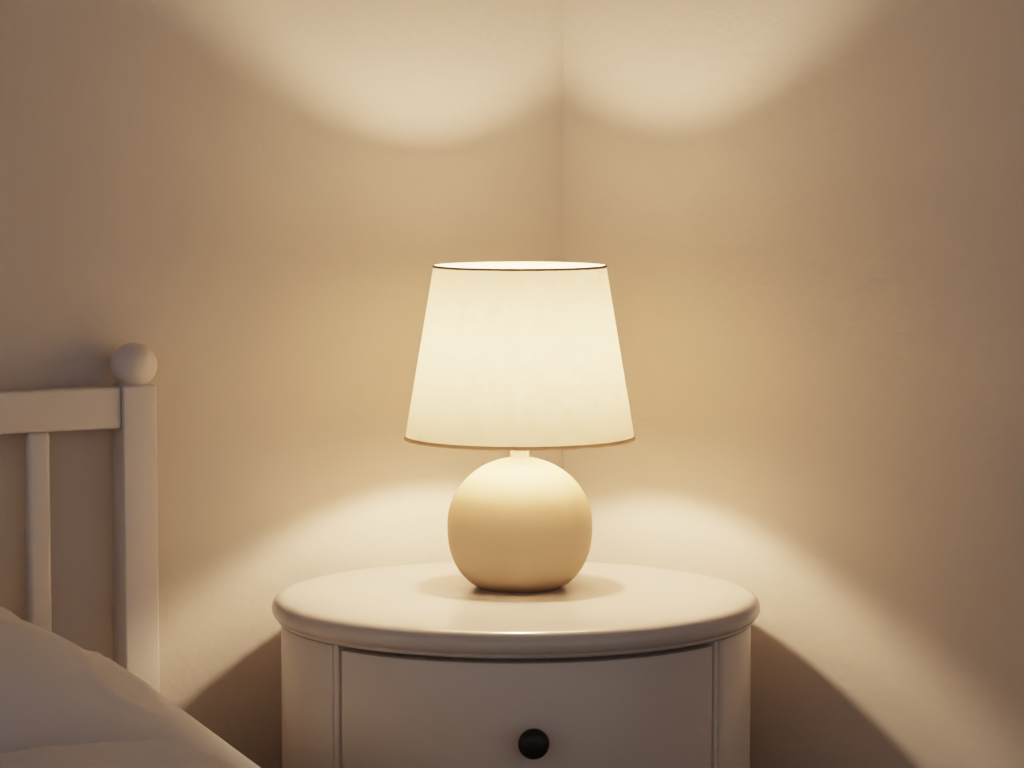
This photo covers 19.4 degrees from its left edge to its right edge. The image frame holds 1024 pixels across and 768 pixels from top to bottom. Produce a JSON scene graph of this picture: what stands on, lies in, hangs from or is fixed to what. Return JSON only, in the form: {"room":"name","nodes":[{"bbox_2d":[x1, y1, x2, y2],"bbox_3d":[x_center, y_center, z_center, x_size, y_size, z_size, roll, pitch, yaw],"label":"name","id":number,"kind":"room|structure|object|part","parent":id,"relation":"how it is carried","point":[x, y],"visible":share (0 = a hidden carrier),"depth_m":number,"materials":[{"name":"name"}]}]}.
{"room":"bedroom","nodes":[
{"label":"bedroom","id":0,"kind":"room"},
{"bbox_2d":[0,0,563,767],"bbox_3d":[-1.349,-0.432,2.620,3.284,2.450,0.120,-3,5,-28],"label":"wall","id":1,"kind":"structure","parent":0,"point":[263,198],"depth_m":3.15,"materials":[{"name":"paint"}]},
{"bbox_2d":[563,0,1023,767],"bbox_3d":[1.246,-0.404,2.287,3.284,2.450,0.120,4,6,42],"label":"wall","id":2,"kind":"structure","parent":0,"point":[805,218],"depth_m":3.09,"materials":[{"name":"paint"}]},
{"bbox_3d":[0.000,0.952,1.066,6.000,0.050,4.966,0,5,0],"label":"floor","id":3,"kind":"structure","parent":0,"visible":0},
{"bbox_2d":[0,342,158,691],"bbox_3d":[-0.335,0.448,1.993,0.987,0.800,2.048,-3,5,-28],"label":"headboard","id":4,"kind":"object","parent":3,"relation":"on","point":[128,408],"visible":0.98,"depth_m":3.05,"materials":[{"name":"white paint"}]},
{"bbox_3d":[-0.801,0.041,2.846,0.903,0.042,0.026,-3,5,-28],"label":"headboard rail","id":5,"kind":"part","parent":4,"relation":"part of","materials":[{"name":"white paint"}]},
{"bbox_3d":[-0.386,0.378,3.094,0.036,0.757,0.036,-3,5,-28],"label":"post","id":6,"kind":"part","parent":4,"relation":"part of","materials":[{"name":"white paint"}]},
{"bbox_3d":[-0.335,0.540,2.000,0.908,0.154,1.940,-3,5,-28],"label":"mattress","id":7,"kind":"object","parent":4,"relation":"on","visible":0},
{"bbox_2d":[0,740,237,767],"bbox_3d":[-0.233,0.416,1.796,0.880,0.124,1.443,-3,5,-28],"label":"duvet","id":8,"kind":"object","parent":7,"relation":"on","point":[149,753],"visible":1,"depth_m":2.48,"materials":[{"name":"white fabric"}]},
{"bbox_2d":[0,606,260,767],"bbox_3d":[-0.584,0.299,2.686,0.710,0.210,0.450,-3,5,-28],"label":"pillow","id":9,"kind":"object","parent":7,"relation":"on","point":[55,691],"visible":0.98,"depth_m":2.64,"materials":[{"name":"white fabric"}]},
{"bbox_2d":[272,562,759,767],"bbox_3d":[0.005,0.486,3.043,0.492,0.550,0.509,0,5,-4],"label":"nightstand","id":10,"kind":"object","parent":3,"relation":"on","point":[421,665],"visible":0.97,"depth_m":2.85,"materials":[{"name":"white wood"}]},
{"bbox_2d":[404,261,635,592],"bbox_3d":[0.008,0.043,3.059,0.236,0.330,0.236,-2,5,-19],"label":"table lamp","id":11,"kind":"object","parent":10,"relation":"on","point":[517,357],"visible":1,"depth_m":2.98,"materials":[{"name":"beige ceramic"}]},
{"bbox_2d":[511,451,528,457],"bbox_3d":[0.008,0.033,3.058,0.029,0.084,0.029,0,5,0],"label":"socket","id":12,"kind":"object","parent":11,"relation":"attached to","point":[514,454],"depth_m":3.05,"materials":[{"name":"beige plastic"}]},
{"bbox_3d":[0.008,-0.033,3.053,0.234,0.176,0.234,0,5,0],"label":"lamp shade","id":13,"kind":"part","parent":11,"relation":"part of","materials":[{"name":"fabric"}]},
{"bbox_3d":[0.008,0.054,3.060,0.236,0.004,0.236,0,5,0],"label":"shade trim","id":14,"kind":"part","parent":11,"relation":"part of","materials":[{"name":"beige fabric"}]},
{"bbox_3d":[0.008,-0.120,3.046,0.177,0.002,0.177,0,5,0],"label":"shade trim","id":15,"kind":"part","parent":11,"relation":"part of","materials":[{"name":"beige fabric"}]},
{"bbox_3d":[0.017,0.344,2.852,0.357,0.176,0.096,0,5,-4],"label":"drawer","id":16,"kind":"part","parent":10,"relation":"part of","materials":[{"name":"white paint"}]},
{"bbox_3d":[0.020,0.334,2.789,0.029,0.029,0.027,0,5,-4],"label":"knob","id":17,"kind":"part","parent":10,"relation":"part of","materials":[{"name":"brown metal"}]}
]}

